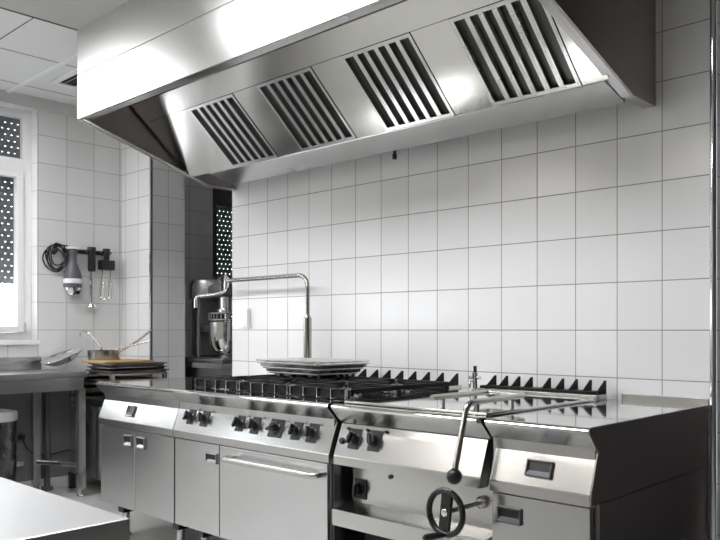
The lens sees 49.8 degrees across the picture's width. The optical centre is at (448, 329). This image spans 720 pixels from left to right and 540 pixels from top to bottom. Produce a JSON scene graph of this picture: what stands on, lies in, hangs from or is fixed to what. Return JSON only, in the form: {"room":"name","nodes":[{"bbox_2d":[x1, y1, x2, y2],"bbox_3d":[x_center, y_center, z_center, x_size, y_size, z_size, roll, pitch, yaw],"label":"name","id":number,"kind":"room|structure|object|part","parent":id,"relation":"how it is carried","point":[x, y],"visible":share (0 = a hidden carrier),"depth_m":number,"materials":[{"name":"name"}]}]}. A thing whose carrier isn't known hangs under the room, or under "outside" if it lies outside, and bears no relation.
{"room":"commercial kitchen","nodes":[
{"label":"commercial kitchen","id":0,"kind":"room"},
{"bbox_2d":[0,9,76,105],"bbox_3d":[-0.625,-1.710,2.700,7.750,0.100,7.900,0,0,40],"label":"ceiling","id":1,"kind":"structure","parent":0,"point":[37,38],"depth_m":4.61,"materials":[{"name":"white paint"}]},
{"bbox_2d":[6,54,76,92],"bbox_3d":[-2.505,-1.655,4.858,1.490,0.013,0.030,0,0,40],"label":"trim","id":2,"kind":"structure","parent":1,"relation":"attached to","point":[74,57],"depth_m":4.94,"materials":[{"name":"white metal"}]},
{"bbox_2d":[50,68,76,88],"bbox_3d":[-2.321,-1.650,5.083,0.580,0.022,0.380,0,0,40],"label":"ceiling vent","id":3,"kind":"object","parent":1,"relation":"in","point":[69,79],"visible":0.27,"depth_m":5.08,"materials":[{"name":"white metal"}]},
{"bbox_2d":[0,0,129,29],"bbox_3d":[0.016,-1.658,2.222,5.755,0.004,2.400,0,0,40],"label":"ceiling panel","id":4,"kind":"object","parent":1,"relation":"attached to","point":[76,14],"visible":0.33,"depth_m":3.97,"materials":[{"name":"grey metal"}]},
{"bbox_2d":[0,102,212,489],"bbox_3d":[-3.395,-0.255,5.115,0.200,2.810,7.600,0,0,40],"label":"wall","id":5,"kind":"structure","parent":0,"point":[76,167],"depth_m":5.72,"materials":[{"name":"white tile"}]},
{"bbox_2d":[0,106,39,344],"bbox_3d":[-3.483,-0.735,5.004,0.250,1.680,1.456,0,0,40],"label":"window","id":6,"kind":"structure","parent":5,"relation":"in","point":[15,124],"depth_m":5.48,"materials":[{"name":"white"}]},
{"bbox_3d":[-3.508,-0.750,5.031,0.006,1.540,1.316,0,0,40],"label":"pane","id":7,"kind":"part","parent":6,"relation":"part of","materials":[{"name":"clear glass"}]},
{"bbox_3d":[-3.438,0.090,4.965,0.130,0.030,1.456,0,0,40],"label":"sill","id":8,"kind":"part","parent":6,"relation":"part of","materials":[{"name":"white"}]},
{"bbox_2d":[17,431,32,453],"bbox_3d":[-2.989,0.789,5.383,0.074,0.163,0.098,0,0,40],"label":"wall socket","id":9,"kind":"object","parent":5,"relation":"attached to","point":[21,436],"depth_m":5.37,"materials":[{"name":"grey plastic"}]},
{"bbox_3d":[-3.016,0.755,5.397,0.014,0.080,0.080,0,0,40],"label":"socket plate","id":10,"kind":"part","parent":9,"relation":"part of","materials":[{"name":"grey plastic"}]},
{"bbox_2d":[0,89,76,117],"bbox_3d":[-4.156,-1.617,4.055,0.012,0.085,4.999,0,0,40],"label":"trim","id":11,"kind":"structure","parent":5,"relation":"attached to","point":[13,98],"depth_m":5.49,"materials":[{"name":"white paint"}]},
{"bbox_2d":[0,374,103,481],"bbox_3d":[-3.239,0.700,5.140,0.006,0.740,2.140,0,0,40],"label":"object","id":12,"kind":"structure","parent":5,"relation":"attached to","point":[59,400],"depth_m":5.55,"materials":[{"name":"grey"}]},
{"bbox_2d":[50,449,68,454],"bbox_3d":[-2.838,0.883,5.561,0.074,0.024,0.126,0,0,40],"label":"wall socket","id":13,"kind":"object","parent":5,"relation":"attached to","point":[67,449],"depth_m":5.57,"materials":[{"name":"grey plastic"}]},
{"bbox_2d":[64,250,111,255],"bbox_3d":[-2.689,-0.580,5.736,0.075,0.030,0.340,0,0,40],"label":"utensil rail","id":14,"kind":"object","parent":5,"relation":"attached to","point":[79,251],"visible":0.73,"depth_m":5.73,"materials":[{"name":"black plastic"}]},
{"bbox_2d":[42,242,82,295],"bbox_3d":[-2.799,-0.439,5.571,0.130,0.382,0.263,0,0,40],"label":"motor","id":15,"kind":"object","parent":14,"relation":"hanging from","point":[72,281],"visible":1,"depth_m":5.58,"materials":[{"name":"grey plastic"}]},
{"bbox_2d":[86,247,96,307],"bbox_3d":[-2.667,-0.390,5.727,0.076,0.450,0.076,0,0,40],"label":"shaft","id":16,"kind":"object","parent":14,"relation":"hanging from","point":[91,256],"visible":1,"depth_m":5.71,"materials":[{"name":"silver plastic"}]},
{"bbox_2d":[98,249,114,301],"bbox_3d":[-2.594,-0.412,5.812,0.060,0.399,0.110,0,0,40],"label":"attachment","id":17,"kind":"object","parent":14,"relation":"hanging from","point":[106,264],"visible":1,"depth_m":5.79,"materials":[{"name":"black plastic"}]},
{"bbox_2d":[213,188,231,318],"bbox_3d":[-1.755,-0.713,7.133,0.132,1.725,1.200,0,0,40],"label":"window","id":18,"kind":"structure","parent":5,"relation":"in","point":[222,199],"depth_m":6.79,"materials":[{"name":"grey paint"}]},
{"bbox_2d":[46,481,227,539],"bbox_3d":[-0.625,1.200,2.700,7.750,0.100,7.900,0,0,40],"label":"floor","id":19,"kind":"structure","parent":0,"point":[142,526],"depth_m":4.63,"materials":[{"name":"tile"}]},
{"bbox_2d":[0,409,17,481],"bbox_3d":[-3.006,0.836,5.034,0.312,0.624,0.312,0,0,40],"label":"waste bin","id":20,"kind":"object","parent":19,"relation":"on","point":[8,417],"visible":0.8,"depth_m":4.99,"materials":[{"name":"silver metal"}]},
{"bbox_3d":[-3.006,0.562,5.034,0.312,0.076,0.312,0,0,40],"label":"lid","id":21,"kind":"part","parent":20,"relation":"part of","materials":[{"name":"grey plastic"}]},
{"bbox_2d":[0,357,86,496],"bbox_3d":[-3.213,0.671,4.813,0.461,0.957,1.675,0,0,40],"label":"work table","id":22,"kind":"object","parent":19,"relation":"on","point":[18,375],"visible":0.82,"depth_m":5.28,"materials":[{"name":"metal"}]},
{"bbox_3d":[-3.416,0.932,4.844,0.030,0.035,1.360,0,0,40],"label":"rail","id":23,"kind":"part","parent":22,"relation":"part of","materials":[{"name":"metal"}]},
{"bbox_3d":[-2.921,0.755,5.427,0.048,0.690,0.048,0,0,40],"label":"leg","id":24,"kind":"part","parent":22,"relation":"part of","materials":[{"name":"metal"}]},
{"bbox_2d":[40,348,82,366],"bbox_3d":[-2.726,0.193,5.401,0.284,0.129,0.264,0,0,40],"label":"dish","id":25,"kind":"object","parent":22,"relation":"on","point":[66,356],"visible":1,"depth_m":5.43,"materials":[{"name":"white"}]},
{"bbox_3d":[-2.541,0.755,5.295,0.048,0.690,0.048,0,0,40],"label":"leg","id":26,"kind":"part","parent":22,"relation":"part of","materials":[{"name":"metal"}]},
{"bbox_2d":[41,392,52,490],"bbox_3d":[-2.877,0.785,5.495,0.060,0.730,0.060,0,0,40],"label":"pipe","id":27,"kind":"object","parent":19,"relation":"on","point":[47,487],"visible":0.8,"depth_m":5.48,"materials":[{"name":"grey metal"}]},
{"bbox_2d":[0,477,129,539],"bbox_3d":[-1.524,0.725,1.431,1.820,0.850,1.000,0,0,40],"label":"island table","id":28,"kind":"object","parent":19,"relation":"on","point":[26,512],"visible":1,"depth_m":1.22,"materials":[{"name":"metal"}]},
{"bbox_2d":[68,370,166,488],"bbox_3d":[-2.382,0.725,5.521,0.650,0.850,0.420,0,0,40],"label":"base cabinet","id":29,"kind":"object","parent":19,"relation":"on","point":[93,408],"visible":0.34,"depth_m":5.37,"materials":[{"name":"metal"}]},
{"bbox_3d":[-2.738,0.421,5.574,0.026,0.218,0.026,0,0,40],"label":"post","id":30,"kind":"part","parent":29,"relation":"part of","materials":[{"name":"metal"}]},
{"bbox_2d":[68,392,104,400],"bbox_3d":[-2.402,0.475,5.498,0.576,0.022,0.390,0,0,40],"label":"baking tray","id":31,"kind":"object","parent":29,"relation":"in","point":[100,396],"visible":0.34,"depth_m":5.58,"materials":[{"name":"metal"}]},
{"bbox_2d":[84,384,101,391],"bbox_3d":[-2.402,0.415,5.498,0.576,0.022,0.390,0,0,40],"label":"baking tray","id":32,"kind":"object","parent":29,"relation":"in","point":[93,387],"visible":0.21,"depth_m":5.39,"materials":[{"name":"metal"}]},
{"bbox_2d":[84,375,156,382],"bbox_3d":[-2.402,0.355,5.498,0.576,0.022,0.390,0,0,40],"label":"baking tray","id":33,"kind":"object","parent":29,"relation":"in","point":[94,379],"visible":0.48,"depth_m":5.65,"materials":[{"name":"metal"}]},
{"bbox_2d":[86,369,169,373],"bbox_3d":[-2.265,0.289,5.412,0.365,0.022,0.429,0,0,40],"label":"baking tray","id":34,"kind":"object","parent":29,"relation":"on","point":[89,370],"visible":0.68,"depth_m":5.31,"materials":[{"name":"metal"}]},
{"bbox_2d":[87,365,166,370],"bbox_3d":[-2.267,0.265,5.412,0.343,0.022,0.415,0,0,40],"label":"baking tray","id":35,"kind":"object","parent":34,"relation":"on","point":[158,366],"visible":0.66,"depth_m":5.31,"materials":[{"name":"metal"}]},
{"bbox_2d":[88,362,166,366],"bbox_3d":[-2.259,0.242,5.404,0.345,0.022,0.401,0,0,40],"label":"baking tray","id":36,"kind":"object","parent":35,"relation":"on","point":[143,363],"visible":0.78,"depth_m":5.30,"materials":[{"name":"metal"}]},
{"bbox_2d":[81,359,153,363],"bbox_3d":[-2.358,0.224,5.458,0.360,0.016,0.355,0,0,40],"label":"cutting board","id":37,"kind":"object","parent":36,"relation":"on","point":[119,360],"visible":0.98,"depth_m":5.37,"materials":[{"name":"brown wood"}]},
{"bbox_2d":[87,329,151,359],"bbox_3d":[-2.348,0.105,5.495,0.452,0.221,0.224,0,0,-13],"label":"saucepan","id":38,"kind":"object","parent":37,"relation":"on","point":[91,354],"visible":0.97,"depth_m":5.39,"materials":[{"name":"metal"}]},
{"bbox_2d":[79,331,101,350],"bbox_3d":[-2.521,0.107,5.444,0.208,0.196,0.074,0,0,19],"label":"ladle","id":39,"kind":"object","parent":38,"relation":"in","point":[89,333],"visible":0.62,"depth_m":5.41,"materials":[{"name":"grey metal"}]},
{"bbox_2d":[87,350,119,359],"bbox_3d":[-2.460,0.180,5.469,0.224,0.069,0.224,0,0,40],"label":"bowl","id":40,"kind":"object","parent":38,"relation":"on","point":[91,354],"depth_m":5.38,"materials":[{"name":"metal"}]},
{"bbox_2d":[117,340,150,349],"bbox_3d":[-2.283,0.140,5.448,0.332,0.133,0.067,0,0,12],"label":"spoon","id":41,"kind":"object","parent":38,"relation":"in","point":[148,340],"visible":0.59,"depth_m":5.44,"materials":[{"name":"grey metal"}]},
{"bbox_3d":[-2.232,0.083,5.449,0.253,0.177,0.018,0,0,1],"label":"handle","id":42,"kind":"part","parent":38,"relation":"part of","materials":[{"name":"grey metal"}]},
{"bbox_2d":[96,374,249,539],"bbox_3d":[-1.378,0.720,4.370,0.792,0.860,0.902,0,0,40],"label":"base cabinet","id":43,"kind":"object","parent":19,"relation":"on","point":[137,418],"visible":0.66,"depth_m":4.03,"materials":[{"name":"metal"}]},
{"bbox_3d":[-1.791,0.744,4.170,0.379,0.422,0.024,0,0,40],"label":"door","id":44,"kind":"part","parent":43,"relation":"part of","materials":[{"name":"metal"}]},
{"bbox_3d":[-1.806,1.055,4.292,0.060,0.190,0.060,0,0,40],"label":"leg","id":45,"kind":"part","parent":43,"relation":"part of","materials":[{"name":"metal"}]},
{"bbox_3d":[-1.707,0.590,4.076,0.084,0.060,0.013,0,0,40],"label":"handle","id":46,"kind":"part","parent":43,"relation":"part of","materials":[{"name":"metal"}]},
{"bbox_3d":[-1.695,0.432,4.082,0.074,0.059,0.031,0,0,40],"label":"handle","id":47,"kind":"part","parent":43,"relation":"part of","materials":[{"name":"metal"}]},
{"bbox_3d":[-1.638,0.448,4.058,0.783,0.157,0.069,0,0,40],"label":"control panel","id":48,"kind":"part","parent":43,"relation":"part of","materials":[{"name":"metal"}]},
{"bbox_3d":[-1.604,0.590,3.989,0.084,0.060,0.013,0,0,40],"label":"handle","id":49,"kind":"part","parent":43,"relation":"part of","materials":[{"name":"metal"}]},
{"bbox_3d":[-1.498,0.744,3.921,0.383,0.422,0.024,0,0,40],"label":"door","id":50,"kind":"part","parent":43,"relation":"part of","materials":[{"name":"metal"}]},
{"bbox_2d":[96,374,249,401],"bbox_3d":[-1.378,0.328,4.370,0.792,0.075,0.902,0,0,40],"label":"countertop","id":51,"kind":"structure","parent":43,"relation":"on","point":[159,388],"depth_m":4.12,"materials":[{"name":"metal"}]},
{"bbox_3d":[-1.370,1.055,3.922,0.060,0.190,0.060,0,0,40],"label":"leg","id":52,"kind":"part","parent":43,"relation":"part of","materials":[{"name":"metal"}]},
{"bbox_2d":[185,361,231,376],"bbox_3d":[-1.602,0.700,5.993,1.300,0.900,0.640,0,0,40],"label":"table","id":53,"kind":"object","parent":19,"relation":"on","point":[192,369],"visible":0.06,"depth_m":5.80,"materials":[{"name":"metal"}]},
{"bbox_2d":[185,278,231,362],"bbox_3d":[-1.801,-0.079,6.050,0.622,0.655,0.391,0,0,40],"label":"mixer","id":54,"kind":"object","parent":53,"relation":"on","point":[211,321],"visible":0.66,"depth_m":5.93,"materials":[{"name":"grey metal"}]},
{"bbox_3d":[-1.929,-0.015,6.040,0.180,0.450,0.134,0,0,40],"label":"bowl arm","id":55,"kind":"part","parent":54,"relation":"part of","materials":[{"name":"grey metal"}]},
{"bbox_3d":[-1.778,-0.295,5.986,0.300,0.110,0.200,0,0,40],"label":"gear arm","id":56,"kind":"part","parent":54,"relation":"part of","materials":[{"name":"grey metal"}]},
{"bbox_2d":[209,321,231,357],"bbox_3d":[-1.708,0.076,5.899,0.280,0.276,0.280,0,0,40],"label":"bowl","id":57,"kind":"object","parent":54,"relation":"on","point":[220,332],"depth_m":5.78,"materials":[{"name":"silver metal"}]},
{"bbox_2d":[171,369,465,539],"bbox_3d":[-0.645,0.681,3.720,1.164,0.938,0.946,0,0,40],"label":"gas range","id":58,"kind":"object","parent":19,"relation":"on","point":[254,456],"visible":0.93,"depth_m":3.38,"materials":[{"name":"metal"}]},
{"bbox_3d":[-1.258,0.416,3.700,0.051,0.058,0.053,0,0,40],"label":"knob","id":59,"kind":"part","parent":58,"relation":"part of","materials":[{"name":"black plastic"}]},
{"bbox_3d":[-1.248,0.422,3.713,0.056,0.068,0.027,0,0,40],"label":"knob plate","id":60,"kind":"part","parent":58,"relation":"part of","materials":[{"name":"grey"}]},
{"bbox_3d":[-1.197,0.744,3.666,0.380,0.422,0.024,0,0,40],"label":"door","id":61,"kind":"part","parent":58,"relation":"part of","materials":[{"name":"metal"}]},
{"bbox_3d":[-1.167,0.416,3.623,0.051,0.058,0.053,0,0,40],"label":"knob","id":62,"kind":"part","parent":58,"relation":"part of","materials":[{"name":"black plastic"}]},
{"bbox_3d":[-1.201,1.055,3.779,0.060,0.190,0.060,0,0,40],"label":"leg","id":63,"kind":"part","parent":58,"relation":"part of","materials":[{"name":"metal"}]},
{"bbox_3d":[-1.156,0.422,3.635,0.060,0.072,0.028,0,0,40],"label":"knob plate","id":64,"kind":"part","parent":58,"relation":"part of","materials":[{"name":"grey"}]},
{"bbox_3d":[-1.104,0.597,3.565,0.090,0.048,0.013,0,0,40],"label":"handle","id":65,"kind":"part","parent":58,"relation":"part of","materials":[{"name":"metal"}]},
{"bbox_3d":[-0.950,0.416,3.438,0.051,0.058,0.053,0,0,40],"label":"knob","id":66,"kind":"part","parent":58,"relation":"part of","materials":[{"name":"black plastic"}]},
{"bbox_3d":[-0.939,0.422,3.451,0.056,0.068,0.027,0,0,40],"label":"knob plate","id":67,"kind":"part","parent":58,"relation":"part of","materials":[{"name":"grey"}]},
{"bbox_2d":[194,273,311,357],"bbox_3d":[-1.221,-0.030,4.716,1.154,0.639,0.074,0,0,40],"label":"tap","id":68,"kind":"object","parent":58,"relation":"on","point":[307,320],"visible":0.94,"depth_m":4.37,"materials":[{"name":"silver metal"}]},
{"bbox_3d":[-1.545,-0.219,4.975,0.327,0.148,0.022,0,0,34],"label":"spout","id":69,"kind":"part","parent":68,"relation":"part of","materials":[{"name":"silver metal"}]},
{"bbox_3d":[-1.449,-0.316,4.913,0.040,0.042,0.040,0,0,40],"label":"tap lever","id":70,"kind":"part","parent":68,"relation":"part of","materials":[{"name":"silver metal"}]},
{"bbox_3d":[-0.862,0.417,3.364,0.051,0.058,0.053,0,0,40],"label":"knob","id":71,"kind":"part","parent":58,"relation":"part of","materials":[{"name":"black plastic"}]},
{"bbox_3d":[-0.851,0.422,3.377,0.060,0.072,0.028,0,0,40],"label":"knob plate","id":72,"kind":"part","parent":58,"relation":"part of","materials":[{"name":"grey"}]},
{"bbox_3d":[-0.895,0.448,3.428,1.159,0.157,0.069,0,0,40],"label":"control panel","id":73,"kind":"part","parent":58,"relation":"part of","materials":[{"name":"metal"}]},
{"bbox_3d":[-0.749,0.420,3.270,0.057,0.056,0.052,0,0,40],"label":"knob","id":74,"kind":"part","parent":58,"relation":"part of","materials":[{"name":"black plastic"}]},
{"bbox_3d":[-0.763,0.577,3.241,0.656,0.026,0.062,0,0,40],"label":"handle","id":75,"kind":"part","parent":58,"relation":"part of","materials":[{"name":"grey metal"}]},
{"bbox_3d":[-0.761,0.744,3.297,0.750,0.422,0.024,0,0,40],"label":"oven door","id":76,"kind":"part","parent":58,"relation":"part of","materials":[{"name":"metal"}]},
{"bbox_3d":[-0.739,0.422,3.282,0.092,0.076,0.029,0,0,40],"label":"knob plate","id":77,"kind":"part","parent":58,"relation":"part of","materials":[{"name":"grey"}]},
{"bbox_3d":[-0.645,0.416,3.179,0.051,0.058,0.053,0,0,40],"label":"knob","id":78,"kind":"part","parent":58,"relation":"part of","materials":[{"name":"black plastic"}]},
{"bbox_3d":[-0.633,0.422,3.192,0.058,0.072,0.028,0,0,40],"label":"knob plate","id":79,"kind":"part","parent":58,"relation":"part of","materials":[{"name":"grey"}]},
{"bbox_3d":[-0.567,0.416,3.113,0.051,0.058,0.053,0,0,40],"label":"knob","id":80,"kind":"part","parent":58,"relation":"part of","materials":[{"name":"black plastic"}]},
{"bbox_3d":[-0.556,0.422,3.126,0.062,0.076,0.029,0,0,40],"label":"knob plate","id":81,"kind":"part","parent":58,"relation":"part of","materials":[{"name":"grey plastic"}]},
{"bbox_2d":[269,371,357,377],"bbox_3d":[-0.709,0.230,4.000,0.402,0.024,0.264,0,0,40],"label":"tray","id":82,"kind":"object","parent":58,"relation":"on","point":[289,374],"visible":0.67,"depth_m":3.89,"materials":[{"name":"metal"}]},
{"bbox_2d":[263,366,363,373],"bbox_3d":[-0.709,0.205,4.000,0.458,0.024,0.297,0,0,40],"label":"tray","id":83,"kind":"object","parent":82,"relation":"on","point":[268,368],"visible":0.66,"depth_m":3.87,"materials":[{"name":"metal"}]},
{"bbox_2d":[257,361,369,368],"bbox_3d":[-0.709,0.179,4.000,0.514,0.024,0.331,0,0,40],"label":"tray","id":84,"kind":"object","parent":83,"relation":"on","point":[262,363],"visible":0.67,"depth_m":3.88,"materials":[{"name":"metal"}]},
{"bbox_2d":[256,357,369,362],"bbox_3d":[-0.714,0.160,4.002,0.534,0.010,0.317,0,0,40],"label":"wire rack","id":85,"kind":"object","parent":84,"relation":"on","point":[302,359],"visible":1,"depth_m":3.95,"materials":[{"name":"silver metal"}]},
{"bbox_2d":[171,387,465,420],"bbox_3d":[-0.631,0.328,3.737,1.164,0.075,0.902,0,0,40],"label":"cooktop","id":86,"kind":"object","parent":58,"relation":"in","point":[285,405],"depth_m":3.38,"materials":[{"name":"metal"}]},
{"bbox_3d":[-0.455,0.273,3.356,0.156,0.034,0.156,0,0,40],"label":"burner","id":87,"kind":"part","parent":58,"relation":"part of","materials":[{"name":"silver metal"}]},
{"bbox_3d":[-0.245,0.273,3.604,0.156,0.034,0.156,0,0,40],"label":"burner","id":88,"kind":"part","parent":58,"relation":"part of","materials":[{"name":"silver metal"}]},
{"bbox_2d":[331,366,613,539],"bbox_3d":[0.059,0.657,3.042,0.750,0.985,1.069,0,0,40],"label":"pan","id":89,"kind":"object","parent":19,"relation":"on","point":[422,463],"visible":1,"depth_m":2.82,"materials":[{"name":"metal"}]},
{"bbox_3d":[-0.374,0.416,2.950,0.053,0.060,0.054,0,0,40],"label":"knob","id":90,"kind":"part","parent":89,"relation":"part of","materials":[{"name":"black plastic"}]},
{"bbox_3d":[-0.363,0.422,2.963,0.060,0.076,0.029,0,0,40],"label":"knob plate","id":91,"kind":"part","parent":89,"relation":"part of","materials":[{"name":"grey plastic"}]},
{"bbox_3d":[-0.365,0.633,3.041,0.055,0.055,0.040,0,0,40],"label":"knob","id":92,"kind":"part","parent":89,"relation":"part of","materials":[{"name":"black plastic"}]},
{"bbox_3d":[-0.353,0.633,3.055,0.066,0.080,0.004,0,0,40],"label":"knob plate","id":93,"kind":"part","parent":89,"relation":"part of","materials":[{"name":"grey plastic"}]},
{"bbox_3d":[-0.289,0.415,2.879,0.053,0.059,0.054,0,0,40],"label":"knob","id":94,"kind":"part","parent":89,"relation":"part of","materials":[{"name":"black plastic"}]},
{"bbox_3d":[-0.278,0.420,2.892,0.064,0.076,0.029,0,0,40],"label":"knob plate","id":95,"kind":"part","parent":89,"relation":"part of","materials":[{"name":"grey plastic"}]},
{"bbox_3d":[-0.152,0.448,2.798,0.728,0.157,0.069,0,0,40],"label":"control panel","id":96,"kind":"part","parent":89,"relation":"part of","materials":[{"name":"metal"}]},
{"bbox_3d":[0.087,0.284,3.070,0.708,0.010,0.715,0,0,40],"label":"lid","id":97,"kind":"part","parent":89,"relation":"part of","materials":[{"name":"metal"}]},
{"bbox_2d":[331,390,613,438],"bbox_3d":[0.114,0.328,3.105,0.743,0.075,0.902,0,0,40],"label":"countertop","id":98,"kind":"structure","parent":89,"relation":"on","point":[401,418],"depth_m":2.75,"materials":[{"name":"metal"}]},
{"bbox_2d":[468,366,481,390],"bbox_3d":[0.104,0.222,3.475,0.068,0.114,0.077,0,0,40],"label":"water tap","id":99,"kind":"object","parent":89,"relation":"on","point":[474,376],"depth_m":3.48,"materials":[{"name":"silver metal"}]},
{"bbox_3d":[0.085,0.342,2.730,0.244,0.222,0.484,0,0,40],"label":"lid handle","id":100,"kind":"part","parent":89,"relation":"part of","materials":[{"name":"grey metal"}]},
{"bbox_2d":[485,394,708,539],"bbox_3d":[0.559,0.708,2.735,0.388,0.884,0.913,0,0,40],"label":"base cabinet","id":101,"kind":"object","parent":19,"relation":"on","point":[632,466],"visible":1,"depth_m":2.47,"materials":[{"name":"metal"}]},
{"bbox_3d":[0.192,0.597,2.465,0.092,0.052,0.013,0,0,40],"label":"handle","id":102,"kind":"part","parent":101,"relation":"part of","materials":[{"name":"grey plastic"}]},
{"bbox_3d":[0.281,0.436,2.404,0.096,0.053,0.029,0,0,40],"label":"handle","id":103,"kind":"part","parent":101,"relation":"part of","materials":[{"name":"grey plastic"}]},
{"bbox_3d":[0.287,0.744,2.408,0.364,0.422,0.024,0,0,40],"label":"drawer","id":104,"kind":"part","parent":101,"relation":"part of","materials":[{"name":"metal"}]},
{"bbox_3d":[0.296,0.448,2.418,0.372,0.157,0.069,0,0,40],"label":"control panel","id":105,"kind":"part","parent":101,"relation":"part of","materials":[{"name":"metal"}]},
{"bbox_2d":[485,399,705,449],"bbox_3d":[0.554,0.328,2.732,0.384,0.075,0.902,0,0,40],"label":"countertop","id":106,"kind":"structure","parent":101,"relation":"on","point":[569,425],"depth_m":2.51,"materials":[{"name":"metal"}]},
{"bbox_3d":[0.703,0.407,2.607,0.004,0.232,0.901,0,0,40],"label":"panel","id":107,"kind":"part","parent":101,"relation":"part of","materials":[{"name":"metal"}]},
{"bbox_3d":[0.722,0.744,2.631,0.006,0.433,0.838,0,0,40],"label":"panel","id":108,"kind":"part","parent":101,"relation":"part of","materials":[{"name":"metal"}]},
{"bbox_2d":[152,159,184,377],"bbox_3d":[-2.283,-0.255,5.932,0.440,2.810,0.276,0,0,40],"label":"wall pier","id":109,"kind":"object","parent":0,"point":[168,185],"visible":0.25,"depth_m":5.79,"materials":[{"name":"white tile"}]},
{"bbox_2d":[122,0,719,539],"bbox_3d":[-0.675,-0.255,4.565,4.662,2.810,0.280,0,0,40],"label":"wall","id":110,"kind":"structure","parent":0,"point":[570,247],"depth_m":3.57,"materials":[{"name":"white tile"}]},
{"bbox_2d":[0,18,76,96],"bbox_3d":[-1.395,-1.660,1.714,7.250,0.002,5.000,0,0,40],"label":"trim","id":111,"kind":"structure","parent":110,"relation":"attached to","point":[32,18],"depth_m":4.59,"materials":[{"name":"grey metal"}]},
{"bbox_2d":[0,7,76,30],"bbox_3d":[-3.027,-1.657,3.098,0.012,0.007,5.000,0,0,40],"label":"trim","id":112,"kind":"structure","parent":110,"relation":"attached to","point":[0,7],"depth_m":4.08,"materials":[{"name":"grey metal"}]},
{"bbox_2d":[149,157,151,376],"bbox_3d":[-2.208,-0.255,5.686,0.016,2.810,0.018,0,0,40],"label":"trim","id":113,"kind":"structure","parent":110,"relation":"attached to","point":[150,159],"depth_m":5.68,"materials":[{"name":"silver metal"}]},
{"bbox_2d":[242,308,250,327],"bbox_3d":[-1.298,-0.072,4.890,0.081,0.125,0.030,0,0,40],"label":"light switch","id":114,"kind":"object","parent":110,"relation":"attached to","point":[246,317],"visible":1,"depth_m":4.87,"materials":[{"name":"white plastic"}]},
{"bbox_2d":[77,0,655,190],"bbox_3d":[-0.610,-1.260,3.669,2.940,0.795,0.998,0,0,40],"label":"extractor hood","id":115,"kind":"object","parent":110,"relation":"attached to","point":[222,94],"visible":1,"depth_m":3.43,"materials":[{"name":"metal"}]},
{"bbox_3d":[-1.726,-1.280,4.616,0.012,0.756,0.997,0,0,40],"label":"panel","id":116,"kind":"part","parent":115,"relation":"part of","materials":[{"name":"metal"}]},
{"bbox_3d":[-1.509,-1.086,4.480,0.450,0.293,0.307,0,0,40],"label":"filler panel","id":117,"kind":"part","parent":115,"relation":"part of","materials":[{"name":"metal"}]},
{"bbox_3d":[-0.928,-1.284,3.294,2.940,0.244,0.014,0,0,40],"label":"panel","id":118,"kind":"part","parent":115,"relation":"part of","materials":[{"name":"metal"}]},
{"bbox_3d":[-0.937,-1.086,3.995,0.197,0.293,0.307,0,0,40],"label":"filler panel","id":119,"kind":"part","parent":115,"relation":"part of","materials":[{"name":"metal"}]},
{"bbox_3d":[-0.461,-1.086,3.591,0.200,0.293,0.307,0,0,40],"label":"filler panel","id":120,"kind":"part","parent":115,"relation":"part of","materials":[{"name":"metal"}]},
{"bbox_3d":[0.019,-1.086,3.184,0.203,0.293,0.307,0,0,40],"label":"filler panel","id":121,"kind":"part","parent":115,"relation":"part of","materials":[{"name":"metal"}]},
{"bbox_3d":[0.467,-1.086,2.804,0.112,0.293,0.307,0,0,40],"label":"filler panel","id":122,"kind":"part","parent":115,"relation":"part of","materials":[{"name":"metal"}]},
{"bbox_3d":[0.507,-1.280,2.723,0.012,0.756,0.997,0,0,40],"label":"panel","id":123,"kind":"part","parent":115,"relation":"part of","materials":[{"name":"metal"}]},
{"bbox_2d":[710,0,716,539],"bbox_3d":[1.008,-0.255,2.930,0.026,2.810,0.026,0,0,40],"label":"trim","id":124,"kind":"structure","parent":110,"relation":"attached to","point":[713,3],"depth_m":2.92,"materials":[{"name":"silver metal"}]}
]}

